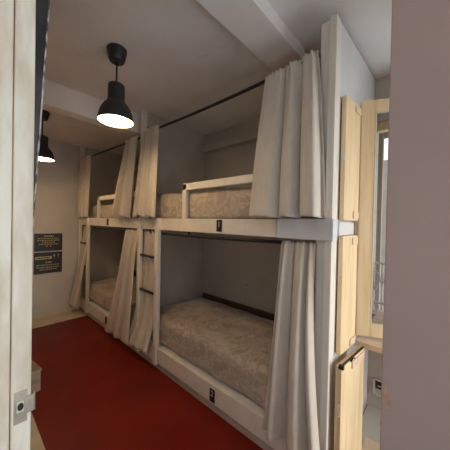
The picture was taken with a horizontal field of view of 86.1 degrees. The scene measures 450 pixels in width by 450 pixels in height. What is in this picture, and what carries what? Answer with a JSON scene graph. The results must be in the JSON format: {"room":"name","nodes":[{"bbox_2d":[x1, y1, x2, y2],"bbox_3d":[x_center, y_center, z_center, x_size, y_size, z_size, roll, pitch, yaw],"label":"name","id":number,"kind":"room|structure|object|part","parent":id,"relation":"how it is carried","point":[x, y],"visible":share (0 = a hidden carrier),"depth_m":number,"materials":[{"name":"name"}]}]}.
{"room":"dormitory","nodes":[
{"label":"dormitory","id":0,"kind":"room"},
{"bbox_2d":[32,140,82,313],"bbox_3d":[-2.489,0.046,3.601,0.120,2.530,2.600,2,1,42],"label":"wall","id":1,"kind":"structure","parent":0,"point":[56,203],"depth_m":3.55,"materials":[{"name":"paint"}]},
{"bbox_2d":[34,251,61,274],"bbox_3d":[-2.538,0.541,3.462,0.014,0.302,0.333,2,1,42],"label":"notice","id":2,"kind":"object","parent":1,"relation":"attached to","point":[44,262],"visible":1,"depth_m":3.45,"materials":[{"name":"black"}]},
{"bbox_2d":[34,233,61,251],"bbox_3d":[-2.533,0.247,3.459,0.013,0.250,0.333,2,1,42],"label":"notice","id":3,"kind":"object","parent":1,"relation":"attached to","point":[49,241],"visible":1,"depth_m":3.45,"materials":[{"name":"black"}]},
{"bbox_2d":[32,306,78,318],"bbox_3d":[-2.767,1.272,3.236,0.014,0.075,1.500,2,1,42],"label":"baseboard","id":4,"kind":"structure","parent":1,"relation":"attached to","point":[69,308],"depth_m":3.51,"materials":[{"name":"beige wood"}]},
{"bbox_2d":[30,309,380,449],"bbox_3d":[-0.437,1.420,1.800,5.800,0.106,2.500,2,1,42],"label":"floor","id":5,"kind":"structure","parent":0,"point":[96,392],"depth_m":1.84,"materials":[{"name":"red carpet"}]},
{"bbox_2d":[31,360,41,393],"bbox_3d":[-1.897,1.250,1.853,0.554,0.183,0.624,2,1,33],"label":"wooden box","id":6,"kind":"object","parent":5,"relation":"on","point":[35,369],"visible":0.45,"depth_m":1.94,"materials":[{"name":"brown wood"}]},
{"bbox_3d":[-1.895,1.168,1.853,0.554,0.018,0.624,2,1,33],"label":"box lid","id":7,"kind":"part","parent":6,"relation":"part of","materials":[{"name":"brown wood"}]},
{"bbox_2d":[77,137,139,352],"bbox_3d":[-1.294,0.073,3.455,1.848,2.529,0.912,2,1,42],"label":"bunk bed","id":8,"kind":"object","parent":5,"relation":"on","point":[104,236],"visible":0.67,"depth_m":3.88,"materials":[{"name":"beige paint"}]},
{"bbox_2d":[69,226,85,307],"bbox_3d":[-2.177,0.609,3.603,0.315,1.190,0.201,2,1,42],"label":"curtain","id":9,"kind":"object","parent":8,"relation":"hanging from","point":[75,292],"visible":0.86,"depth_m":3.58,"materials":[{"name":"beige fabric"}]},
{"bbox_3d":[-2.250,0.576,3.730,0.045,1.377,0.042,2,1,42],"label":"ladder post","id":10,"kind":"part","parent":8,"relation":"part of","materials":[{"name":"beige paint"}]},
{"bbox_3d":[-2.223,-0.662,3.745,0.049,1.103,0.049,2,1,42],"label":"post","id":11,"kind":"part","parent":8,"relation":"part of","materials":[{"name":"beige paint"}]},
{"bbox_2d":[77,154,91,217],"bbox_3d":[-2.058,-0.560,3.520,0.481,0.906,0.062,2,1,42],"label":"curtain","id":12,"kind":"object","parent":8,"relation":"hanging from","point":[85,162],"visible":1,"depth_m":3.54,"materials":[{"name":"beige fabric"}]},
{"bbox_3d":[-1.992,0.584,3.497,0.050,1.377,0.042,2,1,42],"label":"ladder post","id":13,"kind":"part","parent":8,"relation":"part of","materials":[{"name":"beige paint"}]},
{"bbox_3d":[-1.598,1.201,3.156,1.842,0.143,0.030,2,1,42],"label":"rail","id":14,"kind":"part","parent":8,"relation":"part of","materials":[{"name":"beige paint"}]},
{"bbox_3d":[-1.535,0.052,3.135,1.761,0.030,0.042,2,1,42],"label":"curtain rod","id":15,"kind":"part","parent":8,"relation":"part of","materials":[{"name":"black metal"}]},
{"bbox_3d":[-1.572,-0.037,3.143,1.842,0.107,0.030,2,1,42],"label":"rail","id":16,"kind":"part","parent":8,"relation":"part of","materials":[{"name":"beige paint"}]},
{"bbox_2d":[89,276,135,323],"bbox_3d":[-1.300,0.997,3.463,1.710,0.275,0.813,2,1,42],"label":"mattress","id":17,"kind":"object","parent":8,"relation":"on","point":[101,292],"visible":0.23,"depth_m":3.35,"materials":[{"name":"beige fabric"}]},
{"bbox_2d":[89,203,138,217],"bbox_3d":[-1.276,-0.185,3.450,1.710,0.240,0.813,2,1,42],"label":"mattress","id":18,"kind":"object","parent":8,"relation":"on","point":[106,210],"visible":0.11,"depth_m":3.23,"materials":[{"name":"beige fabric"}]},
{"bbox_3d":[-1.327,-0.226,2.924,1.098,0.297,0.028,2,1,42],"label":"guard rail","id":19,"kind":"part","parent":8,"relation":"part of","materials":[{"name":"beige paint"}]},
{"bbox_3d":[-1.545,-0.953,3.106,1.761,0.075,0.022,2,1,42],"label":"curtain rod","id":20,"kind":"part","parent":8,"relation":"part of","materials":[{"name":"black metal"}]},
{"bbox_2d":[105,229,136,344],"bbox_3d":[-1.162,0.653,2.709,0.616,1.220,0.152,2,1,42],"label":"curtain","id":21,"kind":"object","parent":8,"relation":"hanging from","point":[118,322],"visible":0.98,"depth_m":2.62,"materials":[{"name":"beige fabric"}]},
{"bbox_2d":[111,135,137,217],"bbox_3d":[-1.114,-0.508,2.642,0.500,0.863,0.091,2,1,42],"label":"curtain","id":22,"kind":"object","parent":8,"relation":"hanging from","point":[122,205],"visible":1,"depth_m":2.56,"materials":[{"name":"beige fabric"}]},
{"bbox_2d":[135,13,375,449],"bbox_3d":[0.117,0.115,2.173,1.957,2.529,0.920,2,1,42],"label":"bunk bed","id":23,"kind":"object","parent":5,"relation":"on","point":[178,257],"visible":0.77,"depth_m":1.65,"materials":[{"name":"beige paint"}]},
{"bbox_3d":[-0.891,0.617,2.500,0.045,1.377,0.042,2,1,42],"label":"ladder post","id":24,"kind":"part","parent":23,"relation":"part of","materials":[{"name":"beige paint"}]},
{"bbox_2d":[128,230,154,353],"bbox_3d":[-0.843,0.652,2.436,0.451,1.197,0.144,2,1,42],"label":"curtain","id":25,"kind":"object","parent":23,"relation":"hanging from","point":[141,341],"visible":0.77,"depth_m":2.40,"materials":[{"name":"beige fabric"}]},
{"bbox_3d":[-0.848,-0.621,2.500,0.049,1.103,0.049,2,1,42],"label":"post","id":26,"kind":"part","parent":23,"relation":"part of","materials":[{"name":"beige paint"}]},
{"bbox_2d":[132,125,158,217],"bbox_3d":[-0.784,-0.508,2.352,0.431,0.883,0.087,2,1,42],"label":"curtain","id":27,"kind":"object","parent":23,"relation":"hanging from","point":[145,192],"visible":1,"depth_m":2.32,"materials":[{"name":"beige fabric"}]},
{"bbox_3d":[-0.644,0.625,2.276,0.050,1.377,0.042,2,1,42],"label":"ladder post","id":28,"kind":"part","parent":23,"relation":"part of","materials":[{"name":"beige paint"}]},
{"bbox_3d":[-0.165,0.006,1.869,1.928,0.107,0.030,2,1,42],"label":"rail","id":29,"kind":"part","parent":23,"relation":"part of","materials":[{"name":"beige paint"}]},
{"bbox_3d":[-0.095,1.255,1.773,0.052,0.095,0.004,2,1,42],"label":"number plate","id":30,"kind":"part","parent":23,"relation":"part of","materials":[{"name":"black plastic"}]},
{"bbox_2d":[151,297,273,408],"bbox_3d":[0.085,1.026,2.180,1.815,0.302,0.771,2,1,42],"label":"mattress","id":31,"kind":"object","parent":23,"relation":"on","point":[233,345],"visible":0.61,"depth_m":1.97,"materials":[{"name":"beige fabric"}]},
{"bbox_3d":[-0.190,1.243,1.882,1.928,0.143,0.030,2,1,42],"label":"rail","id":32,"kind":"part","parent":23,"relation":"part of","materials":[{"name":"beige paint"}]},
{"bbox_3d":[-0.042,0.006,1.735,0.052,0.085,0.004,2,1,42],"label":"number plate","id":33,"kind":"part","parent":23,"relation":"part of","materials":[{"name":"black plastic"}]},
{"bbox_3d":[-0.141,0.091,1.874,1.721,0.034,0.042,2,1,42],"label":"curtain rod","id":34,"kind":"part","parent":23,"relation":"part of","materials":[{"name":"black metal"}]},
{"bbox_2d":[149,186,316,218],"bbox_3d":[0.109,-0.171,2.168,1.815,0.296,0.771,2,1,42],"label":"mattress","id":35,"kind":"object","parent":23,"relation":"on","point":[224,202],"visible":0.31,"depth_m":1.86,"materials":[{"name":"beige fabric"}]},
{"bbox_3d":[0.389,1.040,2.513,1.810,0.285,0.031,2,1,42],"label":"rail","id":36,"kind":"part","parent":23,"relation":"part of","materials":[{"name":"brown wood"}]},
{"bbox_3d":[-0.148,-0.903,1.841,1.731,0.045,0.022,2,1,42],"label":"curtain rod","id":37,"kind":"part","parent":23,"relation":"part of","materials":[{"name":"black metal"}]},
{"bbox_3d":[0.083,-0.184,1.647,1.175,0.297,0.028,2,1,42],"label":"guard rail","id":38,"kind":"part","parent":23,"relation":"part of","materials":[{"name":"beige paint"}]},
{"bbox_2d":[249,50,324,217],"bbox_3d":[0.339,-0.478,1.329,0.442,0.875,0.107,2,1,42],"label":"curtain","id":39,"kind":"object","parent":23,"relation":"hanging from","point":[288,173],"visible":1,"depth_m":1.30,"materials":[{"name":"beige fabric"}]},
{"bbox_2d":[262,239,319,449],"bbox_3d":[0.374,0.641,1.306,0.343,1.113,0.161,2,1,42],"label":"curtain","id":40,"kind":"object","parent":23,"relation":"hanging from","point":[290,411],"visible":1,"depth_m":1.28,"materials":[{"name":"beige fabric"}]},
{"bbox_3d":[0.508,0.174,1.270,0.048,2.447,0.032,2,1,42],"label":"post","id":41,"kind":"part","parent":23,"relation":"part of","materials":[{"name":"beige paint"}]},
{"bbox_3d":[0.536,0.178,1.232,0.038,2.440,0.072,2,1,42],"label":"post","id":42,"kind":"part","parent":23,"relation":"part of","materials":[{"name":"beige paint"}]},
{"bbox_3d":[0.820,0.141,1.551,0.040,2.520,0.893,2,1,42],"label":"panel","id":43,"kind":"part","parent":23,"relation":"part of","materials":[{"name":"white wood"}]},
{"bbox_3d":[0.860,0.022,1.546,0.020,0.070,0.847,2,1,42],"label":"rail","id":44,"kind":"part","parent":23,"relation":"part of","materials":[{"name":"white wood"}]},
{"bbox_2d":[334,346,364,449],"bbox_3d":[0.663,1.022,1.269,0.349,0.718,0.061,1,1,-41],"label":"door","id":45,"kind":"structure","parent":5,"relation":"on","point":[349,371],"depth_m":1.25,"materials":[{"name":"brown wood"}]},
{"bbox_2d":[362,436,379,449],"bbox_3d":[1.301,1.399,1.066,1.240,0.035,0.215,2,1,42],"label":"threshold","id":46,"kind":"object","parent":5,"relation":"on","point":[369,444],"visible":0.92,"depth_m":1.50,"materials":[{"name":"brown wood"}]},
{"bbox_2d":[40,0,391,157],"bbox_3d":[-0.386,-1.216,1.709,5.720,0.120,2.600,2,1,42],"label":"ceiling","id":47,"kind":"structure","parent":0,"point":[181,60],"depth_m":1.62,"materials":[{"name":"paint"}]},
{"bbox_2d":[39,110,54,161],"bbox_3d":[-1.931,-0.947,2.545,0.222,0.500,0.222,2,1,42],"label":"pendant lamp","id":48,"kind":"object","parent":47,"relation":"hanging from","point":[45,154],"visible":0.62,"depth_m":2.52,"materials":[{"name":"black metal"}]},
{"bbox_3d":[-1.934,-0.819,2.546,0.222,0.245,0.222,2,1,42],"label":"lamp shade","id":49,"kind":"part","parent":48,"relation":"part of","materials":[{"name":"black metal"}]},
{"bbox_2d":[42,79,140,137],"bbox_3d":[-1.410,-1.081,2.095,0.130,0.200,1.600,2,1,42],"label":"ceiling beam","id":50,"kind":"structure","parent":47,"relation":"attached to","point":[57,98],"depth_m":2.12,"materials":[{"name":"paint"}]},
{"bbox_2d":[97,43,133,127],"bbox_3d":[-0.720,-0.924,1.596,0.222,0.475,0.222,2,1,42],"label":"pendant lamp","id":51,"kind":"object","parent":47,"relation":"hanging from","point":[113,112],"visible":1,"depth_m":1.56,"materials":[{"name":"black metal"}]},
{"bbox_3d":[-0.722,-0.809,1.598,0.222,0.245,0.222,2,1,42],"label":"lamp shade","id":52,"kind":"part","parent":51,"relation":"part of","materials":[{"name":"black metal"}]},
{"bbox_3d":[-0.718,-1.005,1.595,0.010,0.151,0.010,2,1,42],"label":"cord","id":53,"kind":"part","parent":51,"relation":"part of","materials":[{"name":"black metal"}]},
{"bbox_2d":[196,0,304,71],"bbox_3d":[-0.130,-1.103,0.997,0.208,0.080,1.690,2,1,42],"label":"ceiling beam","id":54,"kind":"structure","parent":47,"relation":"attached to","point":[255,23],"depth_m":1.31,"materials":[{"name":"paint"}]},
{"bbox_2d":[134,74,389,409],"bbox_3d":[0.446,0.117,2.583,5.600,2.530,0.130,2,1,42],"label":"wall","id":55,"kind":"structure","parent":0,"point":[229,266],"depth_m":2.69,"materials":[{"name":"paint"}]},
{"bbox_2d":[135,131,257,171],"bbox_3d":[-0.292,-0.961,3.118,3.740,0.075,0.080,2,1,42],"label":"ledge","id":56,"kind":"object","parent":55,"relation":"attached to","point":[250,137],"visible":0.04,"depth_m":2.76,"materials":[{"name":"paint"}]},
{"bbox_2d":[336,235,357,354],"bbox_3d":[0.657,0.368,1.304,0.250,0.620,0.031,1,1,-43],"label":"window shutter","id":57,"kind":"object","parent":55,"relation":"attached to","point":[347,250],"visible":0.99,"depth_m":1.28,"materials":[{"name":"brown wood"}]},
{"bbox_2d":[339,95,361,220],"bbox_3d":[0.671,-0.346,1.297,0.250,0.643,0.031,1,1,-43],"label":"window shutter","id":58,"kind":"object","parent":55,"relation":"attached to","point":[351,112],"visible":1,"depth_m":1.28,"materials":[{"name":"brown wood"}]},
{"bbox_2d":[356,310,383,353],"bbox_3d":[1.476,0.712,1.258,1.268,0.032,0.705,2,1,42],"label":"window sill","id":59,"kind":"structure","parent":55,"relation":"attached to","point":[375,344],"depth_m":1.42,"materials":[{"name":"brown wood"}]},
{"bbox_2d":[355,98,388,337],"bbox_3d":[1.292,-0.048,1.421,0.914,1.480,0.711,2,1,42],"label":"window","id":60,"kind":"structure","parent":55,"relation":"in","point":[369,126],"depth_m":1.39,"materials":[{"name":"brown wood"}]},
{"bbox_2d":[374,262,384,310],"bbox_3d":[1.508,0.497,1.686,0.904,0.384,0.020,2,1,42],"label":"grille","id":61,"kind":"object","parent":60,"relation":"attached to","point":[381,279],"depth_m":1.92,"materials":[{"name":"grey metal"}]},
{"bbox_3d":[1.499,-0.046,1.611,0.862,1.480,0.060,2,1,42],"label":"frame","id":62,"kind":"part","parent":60,"relation":"part of","materials":[{"name":"brown wood"}]},
{"bbox_2d":[373,377,381,396],"bbox_3d":[1.176,1.233,1.814,0.107,0.125,0.015,2,1,42],"label":"wall socket","id":63,"kind":"object","parent":55,"relation":"attached to","point":[377,383],"visible":0.48,"depth_m":1.83,"materials":[{"name":"beige plastic"}]},
{"bbox_3d":[1.179,1.233,1.818,0.107,0.125,0.005,2,1,42],"label":"plate","id":64,"kind":"part","parent":63,"relation":"part of","materials":[{"name":"plastic"}]},
{"bbox_2d":[380,0,449,449],"bbox_3d":[1.000,0.154,0.146,1.507,2.530,0.120,2,1,42],"label":"wall","id":65,"kind":"structure","parent":0,"point":[415,387],"depth_m":0.56,"materials":[{"name":"paint"}]},
{"bbox_3d":[-1.971,0.079,1.447,3.540,2.530,0.100,2,1,42],"label":"wall","id":66,"kind":"structure","parent":0,"visible":0},
{"bbox_2d":[0,0,35,449],"bbox_3d":[-0.622,0.118,0.371,0.105,2.530,0.516,2,1,42],"label":"door","id":67,"kind":"structure","parent":66,"relation":"in","point":[17,17],"depth_m":0.51,"materials":[{"name":"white wood"}]},
{"bbox_3d":[-0.436,0.390,0.524,0.012,0.068,0.036,2,1,42],"label":"strike plate","id":68,"kind":"part","parent":67,"relation":"part of","materials":[{"name":"metal"}]},
{"bbox_2d":[33,0,49,227],"bbox_3d":[-0.477,-0.459,0.613,0.016,1.155,0.092,2,1,42],"label":"strip","id":69,"kind":"object","parent":67,"relation":"hanging from","point":[42,6],"visible":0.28,"depth_m":0.61,"materials":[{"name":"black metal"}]},
{"label":"outside","id":70,"kind":"structure","parent":0,"visible":0},
{"bbox_2d":[374,135,383,309],"bbox_3d":[1.567,1.741,2.549,0.070,5.330,0.065,2,1,42],"label":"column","id":71,"kind":"structure","parent":70,"point":[381,138],"depth_m":2.50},
{"bbox_2d":[379,132,387,138],"bbox_3d":[1.478,-0.984,2.345,5.000,0.120,0.650,2,1,42],"label":"roof","id":72,"kind":"structure","parent":71,"relation":"on","point":[385,134],"depth_m":2.46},
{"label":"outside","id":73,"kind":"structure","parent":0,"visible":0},
{"bbox_2d":[380,160,387,310],"bbox_3d":[2.580,1.503,5.880,12.000,5.780,0.200,2,1,42],"label":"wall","id":74,"kind":"structure","parent":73,"point":[385,161],"depth_m":5.07,"materials":[{"name":"grey paint"}]}
]}

